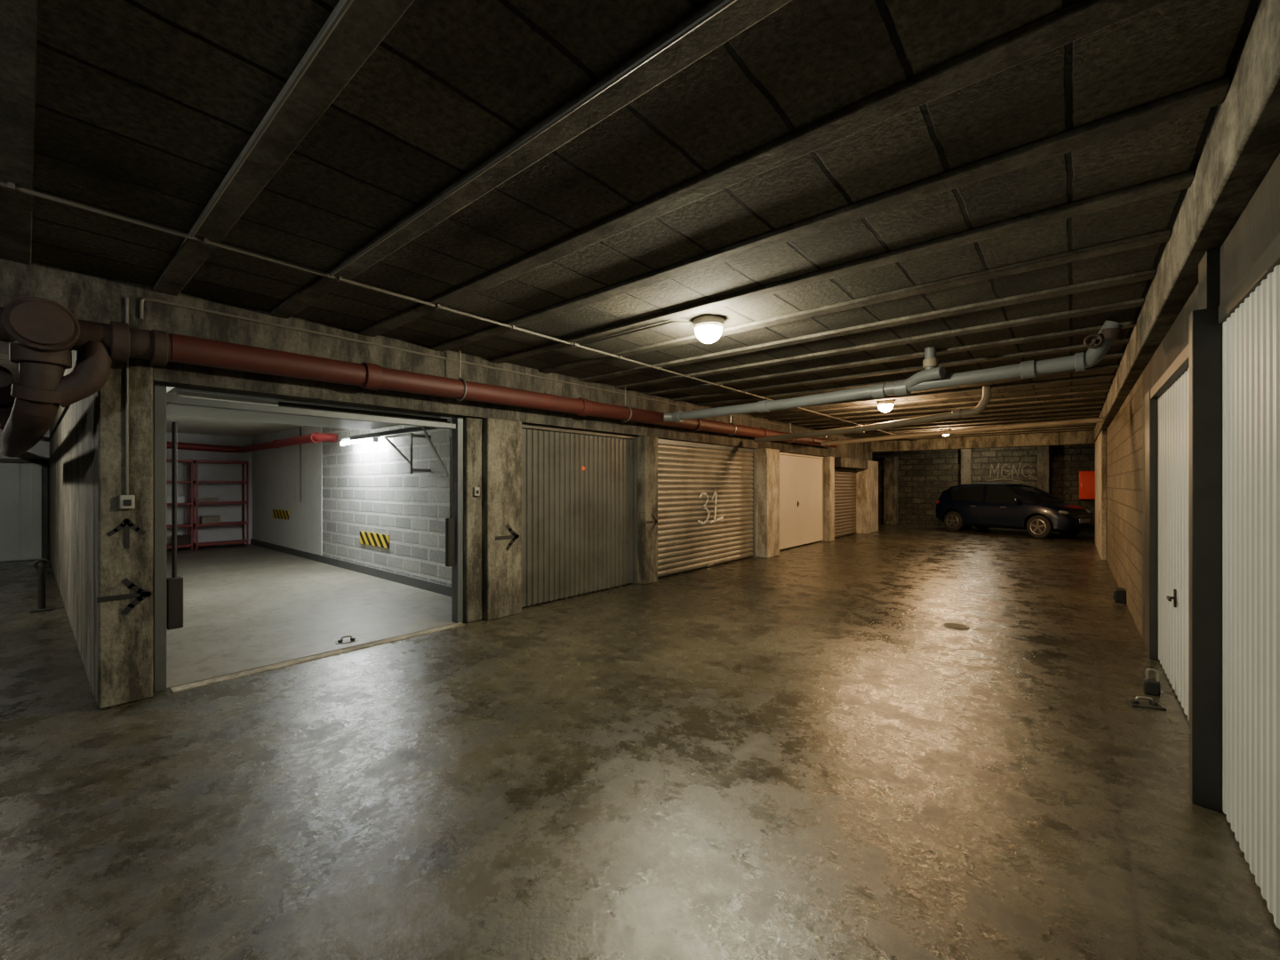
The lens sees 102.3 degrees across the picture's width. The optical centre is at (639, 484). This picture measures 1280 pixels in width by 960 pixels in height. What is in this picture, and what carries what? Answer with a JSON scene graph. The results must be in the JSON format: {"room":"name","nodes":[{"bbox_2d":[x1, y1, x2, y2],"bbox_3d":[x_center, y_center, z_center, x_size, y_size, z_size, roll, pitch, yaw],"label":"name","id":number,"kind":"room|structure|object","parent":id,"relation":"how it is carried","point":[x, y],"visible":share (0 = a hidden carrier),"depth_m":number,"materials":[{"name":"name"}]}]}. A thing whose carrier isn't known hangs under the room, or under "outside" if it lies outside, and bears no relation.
{"room":"parking garage","nodes":[
{"label":"parking garage","id":0,"kind":"room"},
{"bbox_2d":[49,350,94,695],"bbox_3d":[-7.614,0.053,6.911,10.250,2.794,0.200,0,0,40],"label":"wall","id":1,"kind":"structure","parent":0,"point":[71,431],"depth_m":4.86,"materials":[{"name":"concrete"}]},
{"bbox_2d":[0,366,15,437],"bbox_3d":[-7.811,-0.740,6.521,10.151,0.420,0.370,0,0,40],"label":"drain pipe","id":2,"kind":"object","parent":1,"relation":"attached to","point":[6,379],"visible":0.18,"depth_m":3.59,"materials":[{"name":"red paint"}]},
{"bbox_2d":[166,432,336,452],"bbox_3d":[-8.313,-0.855,9.617,5.250,0.260,3.013,0,0,40],"label":"drain pipe","id":3,"kind":"object","parent":1,"relation":"attached to","point":[316,437],"visible":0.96,"depth_m":10.82,"materials":[{"name":"red metal"}]},
{"bbox_2d":[0,428,251,562],"bbox_3d":[-12.253,0.053,9.433,0.300,2.794,8.700,0,0,40],"label":"wall","id":4,"kind":"structure","parent":0,"point":[41,451],"depth_m":11.94,"materials":[{"name":"white paint"}]},
{"bbox_2d":[0,458,47,561],"bbox_3d":[-12.357,0.485,8.998,0.099,1.930,2.660,0,0,40],"label":"garage door","id":5,"kind":"structure","parent":4,"relation":"in","point":[20,480],"depth_m":9.79,"materials":[{"name":"grey metal"}]},
{"bbox_2d":[166,386,303,437],"bbox_3d":[-6.489,-1.180,8.088,10.260,0.060,3.050,0,0,40],"label":"ceiling","id":6,"kind":"structure","parent":0,"point":[187,425],"depth_m":10.34,"materials":[{"name":"paint"}]},
{"bbox_2d":[339,429,380,446],"bbox_3d":[-4.396,-0.890,8.062,1.300,0.520,0.100,0,0,40],"label":"lamp","id":7,"kind":"object","parent":6,"relation":"hanging from","point":[344,441],"visible":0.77,"depth_m":8.08,"materials":[{"name":"white plastic"}]},
{"bbox_2d":[251,416,451,586],"bbox_3d":[-5.502,0.053,9.342,10.360,2.794,0.160,0,0,40],"label":"wall","id":8,"kind":"structure","parent":0,"point":[368,486],"depth_m":8.55,"materials":[{"name":"white brick"}]},
{"bbox_2d":[272,509,288,519],"bbox_3d":[-7.744,0.645,11.112,1.050,0.190,0.012,0,0,40],"label":"panel","id":9,"kind":"object","parent":8,"relation":"attached to","point":[276,513],"visible":1,"depth_m":11.06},
{"bbox_2d":[299,426,301,502],"bbox_3d":[-6.774,-0.400,10.285,0.028,1.499,0.028,0,0,-27],"label":"conduit","id":10,"kind":"object","parent":8,"relation":"attached to","point":[300,427],"visible":1,"depth_m":10.28,"materials":[{"name":"plastic"}]},
{"bbox_2d":[250,538,451,596],"bbox_3d":[-5.546,1.382,9.259,10.200,0.124,0.025,0,0,40],"label":"baseboard","id":11,"kind":"structure","parent":8,"relation":"attached to","point":[429,586],"depth_m":8.29,"materials":[{"name":"grey paint"}]},
{"bbox_2d":[360,531,389,548],"bbox_3d":[-4.214,0.870,8.162,1.050,0.200,0.012,0,0,40],"label":"panel","id":12,"kind":"object","parent":8,"relation":"attached to","point":[377,540],"visible":1,"depth_m":8.13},
{"bbox_2d":[384,432,430,473],"bbox_3d":[-3.244,-0.413,7.180,0.818,0.544,0.270,0,0,40],"label":"wall bracket","id":13,"kind":"object","parent":8,"relation":"attached to","point":[412,435],"visible":0.97,"depth_m":6.91,"materials":[{"name":"metal"}]},
{"bbox_2d":[0,258,871,451],"bbox_3d":[0.092,-1.177,7.756,0.250,0.335,22.000,0,0,40],"label":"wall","id":14,"kind":"structure","parent":0,"point":[91,297],"depth_m":4.04,"materials":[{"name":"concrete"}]},
{"bbox_2d":[0,0,38,264],"bbox_3d":[-1.707,-1.330,1.380,5.188,0.030,0.124,0,0,40],"label":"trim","id":15,"kind":"structure","parent":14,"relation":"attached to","point":[18,18],"depth_m":1.87,"materials":[{"name":"concrete"}]},
{"bbox_2d":[190,0,353,237],"bbox_3d":[-0.850,-1.303,1.445,3.920,0.016,0.016,0,0,40],"label":"conduit","id":16,"kind":"object","parent":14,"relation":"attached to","point":[347,4],"visible":1,"depth_m":1.74,"materials":[{"name":"plastic"}]},
{"bbox_2d":[153,0,414,295],"bbox_3d":[-1.283,-1.330,1.886,5.188,0.030,0.124,0,0,40],"label":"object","id":17,"kind":"structure","parent":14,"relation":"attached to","point":[365,23],"depth_m":1.85,"materials":[{"name":"concrete"}]},
{"bbox_2d":[0,181,913,439],"bbox_3d":[1.097,-1.300,6.846,0.080,0.033,21.700,0,0,40],"label":"conduit","id":18,"kind":"object","parent":14,"relation":"attached to","point":[11,187],"visible":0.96,"depth_m":3.10,"materials":[{"name":"plastic"}]},
{"bbox_2d":[579,320,688,345],"bbox_3d":[-0.087,-1.303,4.496,1.167,0.016,0.132,0,0,40],"label":"conduit","id":19,"kind":"object","parent":18,"relation":"attached to","point":[670,322],"visible":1,"depth_m":4.36,"materials":[{"name":"plastic"}]},
{"bbox_2d":[139,297,848,439],"bbox_3d":[1.639,-1.195,9.388,0.020,0.170,15.510,0,0,40],"label":"conduit","id":20,"kind":"object","parent":14,"relation":"attached to","point":[142,300],"visible":0.87,"depth_m":4.54,"materials":[{"name":"plastic"}]},
{"bbox_2d":[169,333,838,447],"bbox_3d":[0.902,-1.064,8.263,0.228,0.500,12.582,0,0,40],"label":"drain pipe","id":21,"kind":"object","parent":14,"relation":"hanging from","point":[185,349],"visible":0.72,"depth_m":4.59,"materials":[{"name":"red paint"}]},
{"bbox_2d":[0,296,171,457],"bbox_3d":[-5.925,-0.646,3.741,5.117,0.797,3.117,0,0,40],"label":"drain pipe","id":22,"kind":"object","parent":21,"relation":"attached to","point":[42,334],"visible":1,"depth_m":3.03,"materials":[{"name":"brown metal"}]},
{"bbox_2d":[153,361,871,460],"bbox_3d":[1.879,-0.860,9.885,0.250,0.300,16.440,0,0,40],"label":"lintel","id":23,"kind":"object","parent":14,"relation":"attached to","point":[179,375],"visible":0.43,"depth_m":4.95,"materials":[{"name":"concrete"}]},
{"bbox_2d":[153,383,463,692],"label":"door frame","id":24,"kind":"structure","parent":23,"relation":"attached to","point":[168,592],"depth_m":4.25,"materials":[{"name":"grey metal"}]},
{"bbox_2d":[521,423,637,607],"bbox_3d":[-0.768,0.371,6.754,0.100,2.158,2.150,0,0,40],"label":"garage door","id":25,"kind":"structure","parent":23,"relation":"attached to","point":[580,487],"depth_m":6.64,"materials":[{"name":"grey metal"}]},
{"bbox_2d":[657,438,755,577],"bbox_3d":[1.214,0.371,9.046,0.090,2.158,3.290,0,0,40],"label":"roller shutter","id":26,"kind":"object","parent":23,"relation":"attached to","point":[707,492],"visible":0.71,"depth_m":8.85,"materials":[{"name":"grey metal"}]},
{"bbox_2d":[779,451,823,549],"bbox_3d":[3.639,0.371,11.971,0.146,2.158,3.170,0,0,40],"label":"garage door","id":27,"kind":"structure","parent":23,"relation":"attached to","point":[801,476],"depth_m":12.10,"materials":[{"name":"beige paint"}]},
{"bbox_2d":[834,456,868,537],"bbox_3d":[5.746,0.362,14.238,0.400,2.135,2.280,0,0,40],"label":"roller shutter","id":28,"kind":"object","parent":23,"relation":"attached to","point":[845,468],"visible":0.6,"depth_m":14.35,"materials":[{"name":"metal"}]},
{"bbox_2d":[269,0,791,319],"bbox_3d":[-0.859,-1.330,2.392,5.188,0.030,0.124,0,0,40],"label":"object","id":29,"kind":"structure","parent":14,"relation":"attached to","point":[740,15],"depth_m":1.88,"materials":[{"name":"concrete"}]},
{"bbox_2d":[359,0,1169,336],"bbox_3d":[-0.434,-1.330,2.897,5.188,0.030,0.124,0,0,40],"label":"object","id":30,"kind":"structure","parent":14,"relation":"attached to","point":[1078,20],"depth_m":1.89,"materials":[{"name":"concrete"}]},
{"bbox_2d":[431,75,1231,351],"bbox_3d":[-0.010,-1.330,3.403,5.188,0.030,0.124,0,0,40],"label":"beam","id":31,"kind":"structure","parent":14,"relation":"attached to","point":[1212,93],"depth_m":2.31,"materials":[{"name":"concrete"}]},
{"bbox_2d":[489,169,1194,363],"bbox_3d":[0.414,-1.330,3.908,5.188,0.030,0.124,0,0,40],"label":"beam","id":32,"kind":"structure","parent":14,"relation":"attached to","point":[1182,180],"depth_m":2.92,"materials":[{"name":"concrete"}]},
{"bbox_2d":[538,228,1171,373],"bbox_3d":[0.838,-1.330,4.414,5.188,0.030,0.124,0,0,40],"label":"beam","id":33,"kind":"structure","parent":14,"relation":"attached to","point":[1160,236],"depth_m":3.48,"materials":[{"name":"concrete"}]},
{"bbox_2d":[579,268,1156,382],"bbox_3d":[1.262,-1.330,4.919,5.188,0.030,0.124,0,0,40],"label":"beam","id":34,"kind":"structure","parent":14,"relation":"attached to","point":[1147,275],"depth_m":4.09,"materials":[{"name":"concrete"}]},
{"bbox_2d":[615,297,1144,389],"bbox_3d":[1.687,-1.330,5.425,5.188,0.030,0.124,0,0,40],"label":"beam","id":35,"kind":"structure","parent":14,"relation":"attached to","point":[1139,302],"depth_m":4.67,"materials":[{"name":"concrete"}]},
{"bbox_2d":[646,320,1135,395],"bbox_3d":[2.111,-1.330,5.931,5.188,0.030,0.124,0,0,40],"label":"beam","id":36,"kind":"structure","parent":14,"relation":"attached to","point":[1131,324],"depth_m":5.33,"materials":[{"name":"concrete"}]},
{"bbox_2d":[672,337,1129,400],"bbox_3d":[2.535,-1.330,6.436,5.188,0.030,0.124,0,0,40],"label":"beam","id":37,"kind":"structure","parent":14,"relation":"attached to","point":[1079,347],"depth_m":5.94,"materials":[{"name":"concrete"}]},
{"bbox_2d":[696,352,1123,406],"bbox_3d":[2.959,-1.330,6.942,5.188,0.030,0.124,0,0,40],"label":"beam","id":38,"kind":"structure","parent":14,"relation":"attached to","point":[1121,354],"depth_m":7.25,"materials":[{"name":"concrete"}]},
{"bbox_2d":[743,373,1115,414],"bbox_3d":[3.808,-1.330,7.953,5.188,0.030,0.124,0,0,40],"label":"beam","id":39,"kind":"structure","parent":14,"relation":"attached to","point":[1113,375],"depth_m":7.18,"materials":[{"name":"concrete"}]},
{"bbox_2d":[752,382,1111,417],"bbox_3d":[4.232,-1.330,8.459,5.188,0.030,0.124,0,0,40],"label":"beam","id":40,"kind":"structure","parent":14,"relation":"attached to","point":[1102,383],"depth_m":7.90,"materials":[{"name":"concrete"}]},
{"bbox_2d":[768,389,1109,421],"bbox_3d":[4.656,-1.330,8.964,5.188,0.030,0.124,0,0,40],"label":"beam","id":41,"kind":"structure","parent":14,"relation":"attached to","point":[1100,390],"depth_m":8.46,"materials":[{"name":"concrete"}]},
{"bbox_2d":[782,395,1107,423],"bbox_3d":[5.081,-1.330,9.470,5.188,0.030,0.124,0,0,40],"label":"beam","id":42,"kind":"structure","parent":14,"relation":"attached to","point":[1097,396],"depth_m":9.03,"materials":[{"name":"concrete"}]},
{"bbox_2d":[794,400,1104,426],"bbox_3d":[5.505,-1.330,9.975,5.188,0.030,0.124,0,0,40],"label":"beam","id":43,"kind":"structure","parent":14,"relation":"attached to","point":[1095,402],"depth_m":9.24,"materials":[{"name":"concrete"}]},
{"bbox_2d":[806,405,1103,428],"bbox_3d":[5.929,-1.330,10.481,5.188,0.030,0.124,0,0,40],"label":"beam","id":44,"kind":"structure","parent":14,"relation":"attached to","point":[1099,406],"depth_m":9.63,"materials":[{"name":"concrete"}]},
{"bbox_2d":[816,409,1101,431],"bbox_3d":[6.353,-1.330,10.986,5.188,0.030,0.124,0,0,40],"label":"beam","id":45,"kind":"structure","parent":14,"relation":"attached to","point":[1094,411],"depth_m":10.13,"materials":[{"name":"concrete"}]},
{"bbox_2d":[871,430,1095,452],"bbox_3d":[9.220,-1.177,14.488,5.500,0.334,0.250,0,0,40],"label":"beam","id":46,"kind":"structure","parent":14,"relation":"attached to","point":[1079,436],"depth_m":14.07,"materials":[{"name":"concrete"}]},
{"bbox_2d":[987,363,1119,382],"bbox_3d":[3.384,-1.330,7.447,5.188,0.030,0.124,0,0,40],"label":"trim","id":47,"kind":"structure","parent":14,"relation":"attached to","point":[1116,365],"depth_m":5.94,"materials":[{"name":"concrete"}]},
{"bbox_2d":[328,0,736,276],"bbox_3d":[-0.426,-1.303,1.950,3.920,0.016,0.016,0,0,40],"label":"conduit","id":48,"kind":"object","parent":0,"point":[724,4],"visible":1,"depth_m":1.79,"materials":[{"name":"plastic"}]},
{"bbox_2d":[0,0,1262,440],"bbox_3d":[-0.361,-1.448,10.616,17.000,0.205,25.800,0,0,40],"label":"ceiling","id":49,"kind":"structure","parent":0,"point":[144,108],"depth_m":2.18,"materials":[{"name":"grey concrete"}]},
{"bbox_2d":[693,315,724,343],"bbox_3d":[0.561,-1.252,4.216,0.250,0.185,0.250,0,0,40],"label":"ceiling lamp","id":50,"kind":"object","parent":49,"relation":"attached to","point":[708,329],"visible":1,"depth_m":4.13,"materials":[{"name":"plastic"}]},
{"bbox_2d":[754,385,991,442],"bbox_3d":[3.453,-1.057,8.278,3.661,0.574,0.136,0,0,44],"label":"drain pipe","id":51,"kind":"object","parent":49,"relation":"attached to","point":[958,413],"visible":1,"depth_m":7.85,"materials":[{"name":"beige plastic"}]},
{"bbox_2d":[877,399,894,412],"bbox_3d":[3.940,-1.252,8.273,0.250,0.185,0.250,0,0,40],"label":"ceiling lamp","id":52,"kind":"object","parent":49,"relation":"attached to","point":[884,405],"visible":0.94,"depth_m":8.19,"materials":[{"name":"glass"}]},
{"bbox_2d":[663,320,1125,422],"bbox_3d":[2.102,-1.117,5.795,4.883,0.453,0.280,0,0,44],"label":"drain pipe","id":53,"kind":"object","parent":49,"relation":"attached to","point":[932,377],"visible":1,"depth_m":5.01,"materials":[{"name":"grey plastic"}]},
{"bbox_2d":[844,427,971,436],"bbox_3d":[7.626,-1.330,12.503,5.188,0.030,0.124,0,0,40],"label":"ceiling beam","id":54,"kind":"structure","parent":49,"relation":"attached to","point":[968,428],"depth_m":13.27,"materials":[{"name":"concrete"}]},
{"bbox_2d":[939,428,951,435],"bbox_3d":[7.311,-1.252,12.337,0.250,0.185,0.250,0,0,40],"label":"ceiling lamp","id":55,"kind":"object","parent":49,"relation":"attached to","point":[940,429],"visible":0.37,"depth_m":12.27,"materials":[{"name":"plastic"}]},
{"bbox_2d":[841,416,1098,434],"bbox_3d":[7.202,-1.330,11.998,5.188,0.030,0.124,0,0,40],"label":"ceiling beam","id":56,"kind":"structure","parent":49,"relation":"attached to","point":[1010,423],"depth_m":11.81,"materials":[{"name":"concrete"}]},
{"bbox_2d":[852,423,1095,438],"bbox_3d":[8.050,-1.330,13.009,5.188,0.030,0.124,0,0,40],"label":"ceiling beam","id":57,"kind":"structure","parent":49,"relation":"attached to","point":[1088,423],"depth_m":11.87,"materials":[{"name":"concrete"}]},
{"bbox_2d":[883,428,1094,440],"bbox_3d":[8.899,-1.330,14.020,5.188,0.030,0.124,0,0,40],"label":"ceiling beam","id":58,"kind":"structure","parent":49,"relation":"attached to","point":[1080,428],"depth_m":13.50,"materials":[{"name":"concrete"}]},
{"bbox_2d":[879,413,1100,430],"bbox_3d":[6.778,-1.330,11.492,5.188,0.030,0.124,0,0,40],"label":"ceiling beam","id":59,"kind":"structure","parent":49,"relation":"attached to","point":[1097,414],"depth_m":10.82,"materials":[{"name":"concrete"}]},
{"bbox_2d":[933,425,1095,436],"bbox_3d":[8.475,-1.330,13.514,5.188,0.030,0.124,0,0,40],"label":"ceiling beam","id":60,"kind":"structure","parent":49,"relation":"attached to","point":[1086,426],"depth_m":12.61,"materials":[{"name":"concrete"}]},
{"bbox_2d":[0,522,1279,959],"bbox_3d":[-0.361,1.547,10.616,17.000,0.206,25.800,0,0,40],"label":"floor","id":61,"kind":"structure","parent":0,"point":[791,755],"depth_m":2.58,"materials":[{"name":"concrete"}]},
{"bbox_2d":[29,558,54,613],"bbox_3d":[-6.894,1.153,5.941,0.200,0.595,0.180,0,0,40],"label":"bollard","id":62,"kind":"object","parent":61,"relation":"on","point":[42,607],"visible":1,"depth_m":5.92,"materials":[{"name":"metal"}]},
{"bbox_2d":[93,357,153,709],"bbox_3d":[-3.531,0.221,3.521,0.364,2.459,0.266,0,0,40],"label":"concrete pillar","id":63,"kind":"structure","parent":61,"relation":"on","point":[123,539],"depth_m":3.40,"materials":[{"name":"grey concrete"}]},
{"bbox_2d":[119,495,135,509],"bbox_3d":[-3.377,0.115,3.394,0.043,0.090,0.070,0,0,40],"label":"light switch","id":64,"kind":"object","parent":63,"relation":"attached to","point":[125,501],"visible":1,"depth_m":3.38,"materials":[{"name":"grey plastic"}]},
{"bbox_2d":[125,297,128,494],"bbox_3d":[-3.385,-0.583,3.402,0.017,1.295,0.017,0,0,-28],"label":"conduit","id":65,"kind":"object","parent":63,"relation":"attached to","point":[126,299],"visible":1,"depth_m":3.40,"materials":[{"name":"plastic"}]},
{"bbox_2d":[166,459,192,550],"bbox_3d":[-10.308,0.447,11.129,0.400,1.994,0.960,0,0,40],"label":"metal shelving unit","id":66,"kind":"object","parent":61,"relation":"on","point":[188,503],"visible":0.46,"depth_m":11.37,"materials":[{"name":"red metal"}]},
{"bbox_2d":[166,496,184,503],"bbox_3d":[-10.179,0.330,11.283,0.262,0.141,0.300,0,0,40],"label":"storage box","id":67,"kind":"object","parent":66,"relation":"on","point":[180,499],"visible":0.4,"depth_m":11.23,"materials":[{"name":"white plastic"}]},
{"bbox_2d":[176,534,190,544],"bbox_3d":[-10.115,1.220,11.359,0.262,0.201,0.280,0,0,40],"label":"storage box","id":68,"kind":"object","parent":66,"relation":"on","point":[181,540],"visible":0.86,"depth_m":11.30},
{"bbox_2d":[192,459,248,549],"bbox_3d":[-9.665,0.447,11.896,0.400,1.994,0.960,0,0,40],"label":"metal shelving unit","id":69,"kind":"object","parent":61,"relation":"on","point":[196,482],"visible":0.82,"depth_m":11.75,"materials":[{"name":"red metal"}]},
{"bbox_2d":[200,515,220,523],"bbox_3d":[-9.793,0.799,11.742,0.262,0.161,0.320,0,0,40],"label":"storage box","id":70,"kind":"object","parent":69,"relation":"on","point":[206,519],"visible":1,"depth_m":11.65,"materials":[{"name":"beige cardboard"}]},
{"bbox_2d":[170,622,465,692],"bbox_3d":[-2.565,1.446,4.489,0.100,0.008,2.260,0,0,40],"label":"trim","id":71,"kind":"structure","parent":61,"relation":"on","point":[401,637],"depth_m":4.24,"materials":[{"name":"grey metal"}]},
{"bbox_2d":[335,635,358,644],"bbox_3d":[-2.701,1.421,4.747,0.180,0.058,0.100,0,0,-34],"label":"door stop","id":72,"kind":"object","parent":61,"relation":"on","point":[352,639],"depth_m":4.73,"materials":[{"name":"metal"}]},
{"bbox_2d":[463,416,482,623],"bbox_3d":[-1.821,0.370,5.516,0.200,2.159,0.190,0,0,40],"label":"concrete pillar","id":73,"kind":"structure","parent":61,"relation":"on","point":[472,427],"depth_m":5.43,"materials":[{"name":"beige concrete"}]},
{"bbox_2d":[472,487,479,495],"bbox_3d":[-1.725,0.075,5.442,0.042,0.090,0.060,0,0,40],"label":"light switch","id":74,"kind":"object","parent":73,"relation":"attached to","point":[476,490],"visible":1,"depth_m":5.43,"materials":[{"name":"grey plastic"}]},
{"bbox_2d":[482,417,521,620],"bbox_3d":[-1.579,0.370,5.731,0.294,2.159,0.450,0,0,40],"label":"concrete pillar","id":75,"kind":"structure","parent":61,"relation":"on","point":[501,438],"depth_m":5.59,"materials":[{"name":"grey concrete"}]},
{"bbox_2d":[637,435,657,584],"bbox_3d":[0.058,0.370,7.666,0.314,2.159,0.300,0,0,40],"label":"concrete pillar","id":76,"kind":"structure","parent":61,"relation":"on","point":[647,445],"depth_m":7.53,"materials":[{"name":"grey concrete"}]},
{"bbox_2d":[755,448,779,558],"bbox_3d":[2.508,0.370,10.480,0.450,2.159,0.560,0,0,40],"label":"concrete pillar","id":77,"kind":"structure","parent":61,"relation":"on","point":[767,460],"depth_m":10.24,"materials":[{"name":"beige concrete"}]},
{"bbox_2d":[823,456,834,541],"bbox_3d":[4.798,0.370,13.303,0.330,2.159,0.350,0,0,40],"label":"concrete pillar","id":78,"kind":"structure","parent":61,"relation":"on","point":[828,462],"depth_m":13.14,"materials":[{"name":"beige concrete"}]},
{"bbox_2d":[856,460,878,534],"bbox_3d":[6.805,0.370,15.601,0.450,2.159,1.150,0,0,40],"label":"concrete pillar","id":79,"kind":"structure","parent":61,"relation":"on","point":[867,480],"depth_m":15.17,"materials":[{"name":"beige concrete"}]},
{"bbox_2d":[883,456,898,524],"bbox_3d":[9.206,0.220,18.905,0.400,2.460,0.400,0,0,40],"label":"concrete pillar","id":80,"kind":"structure","parent":61,"relation":"on","point":[891,464],"depth_m":18.76,"materials":[{"name":"concrete"}]},
{"bbox_2d":[943,622,969,630],"bbox_3d":[3.224,1.446,5.258,0.236,0.014,0.236,0,0,40],"label":"floor drain","id":81,"kind":"object","parent":61,"relation":"on","point":[955,626],"visible":1,"depth_m":5.25,"materials":[{"name":"metal"}]},
{"bbox_2d":[960,448,972,527],"bbox_3d":[11.054,0.058,17.452,0.300,2.785,0.250,0,0,40],"label":"concrete pillar","id":82,"kind":"structure","parent":61,"relation":"on","point":[966,454],"depth_m":17.36,"materials":[{"name":"grey concrete"}]},
{"bbox_2d":[936,482,1094,538],"bbox_3d":[10.917,0.697,15.240,1.998,1.506,3.720,0,0,-25],"label":"car","id":83,"kind":"object","parent":61,"relation":"on","point":[982,506],"visible":1,"depth_m":14.64,"materials":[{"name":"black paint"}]},
{"bbox_2d":[1013,498,1020,503],"bbox_3d":[10.407,0.450,14.223,0.213,0.130,0.130,0,0,-25],"label":"mirror","id":84,"kind":"object","parent":83,"relation":"attached to","point":[1016,500],"depth_m":14.17,"materials":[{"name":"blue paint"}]},
{"bbox_2d":[1079,522,1089,525],"bbox_3d":[11.668,1.030,13.630,0.970,0.200,0.158,0,0,-25],"label":"grille","id":85,"kind":"object","parent":83,"relation":"attached to","point":[1080,524],"depth_m":13.56,"materials":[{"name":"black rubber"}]},
{"bbox_2d":[1037,445,1049,493],"bbox_3d":[12.625,0.058,16.135,0.300,2.785,0.250,0,0,40],"label":"concrete pillar","id":86,"kind":"structure","parent":61,"relation":"on","point":[1043,452],"depth_m":16.03,"materials":[{"name":"grey concrete"}]},
{"bbox_2d":[1095,430,1106,560],"bbox_3d":[10.025,0.205,11.235,0.084,2.490,3.700,0,0,40],"label":"concrete pillar","id":87,"kind":"structure","parent":61,"relation":"on","point":[1100,444],"depth_m":9.99,"materials":[{"name":"brown concrete"}]},
{"bbox_2d":[1122,696,1166,710],"bbox_3d":[3.310,1.421,3.384,0.180,0.058,0.100,0,0,17],"label":"door lock","id":88,"kind":"object","parent":61,"relation":"on","point":[1133,702],"depth_m":3.38,"materials":[{"name":"metal"}]},
{"bbox_2d":[1144,668,1160,695],"bbox_3d":[3.536,1.361,3.560,0.080,0.178,0.060,0,0,40],"label":"padlock","id":89,"kind":"object","parent":61,"relation":"on","point":[1151,686],"visible":1,"depth_m":3.54,"materials":[{"name":"black paint"}]},
{"bbox_2d":[872,443,1095,532],"bbox_3d":[11.084,0.052,17.721,8.600,2.795,0.200,0,0,40],"label":"wall","id":90,"kind":"structure","parent":0,"point":[924,476],"depth_m":17.42,"materials":[{"name":"grey brick"}]},
{"bbox_2d":[987,461,1031,483],"bbox_3d":[12.024,-0.386,16.797,1.195,0.740,0.004,0,0,40],"label":"graffiti","id":91,"kind":"object","parent":90,"relation":"attached to","point":[1020,461],"visible":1,"depth_m":16.75,"materials":[{"name":"paint"}]},
{"bbox_2d":[1079,471,1095,499],"bbox_3d":[13.448,0.025,15.483,0.400,0.850,0.190,0,0,40],"label":"upper cabinet","id":92,"kind":"object","parent":90,"relation":"attached to","point":[1086,479],"visible":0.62,"depth_m":15.45,"materials":[{"name":"red metal"}]},
{"bbox_2d":[1094,0,1279,441],"bbox_3d":[4.310,-1.197,4.281,0.300,0.294,22.100,0,0,40],"label":"beam","id":93,"kind":"structure","parent":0,"point":[1243,143],"depth_m":1.92,"materials":[{"name":"concrete"}]},
{"bbox_2d":[821,416,1103,446],"bbox_3d":[6.054,-1.025,10.407,4.907,0.240,0.164,0,0,42],"label":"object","id":94,"kind":"structure","parent":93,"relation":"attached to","point":[998,428],"depth_m":9.97,"materials":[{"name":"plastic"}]},
{"bbox_2d":[1106,151,1279,638],"bbox_3d":[6.245,0.052,6.509,0.200,2.795,16.400,0,0,40],"label":"wall","id":95,"kind":"structure","parent":0,"point":[1124,432],"depth_m":4.93,"materials":[{"name":"beige brick"}]},
{"bbox_2d":[1112,587,1126,603],"bbox_3d":[5.931,1.370,6.380,0.114,0.160,0.200,0,0,40],"label":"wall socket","id":96,"kind":"object","parent":95,"relation":"attached to","point":[1119,594],"visible":1,"depth_m":6.31,"materials":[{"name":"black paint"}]},
{"bbox_2d":[1142,397,1144,644],"bbox_3d":[4.657,0.330,4.617,0.200,2.240,0.340,0,0,40],"label":"door frame","id":97,"kind":"structure","parent":95,"relation":"attached to","point":[1143,400],"depth_m":4.74,"materials":[{"name":"grey metal"}]},
{"bbox_2d":[1144,344,1188,719],"bbox_3d":[3.582,0.331,3.421,0.110,2.239,2.855,0,0,40],"label":"garage door","id":98,"kind":"structure","parent":95,"relation":"in","point":[1166,404],"depth_m":3.75,"materials":[{"name":"metal"}]},
{"bbox_2d":[1198,247,1219,309],"bbox_3d":[2.617,-0.920,2.373,0.039,0.260,0.200,0,0,40],"label":"trim","id":99,"kind":"structure","parent":95,"relation":"attached to","point":[1209,265],"depth_m":2.30,"materials":[{"name":"metal"}]},
{"bbox_2d":[1188,232,1279,928],"bbox_3d":[1.774,0.331,1.325,0.185,2.239,2.670,0,0,40],"label":"garage door","id":100,"kind":"structure","parent":95,"relation":"in","point":[1234,346],"depth_m":2.07,"materials":[{"name":"metal"}]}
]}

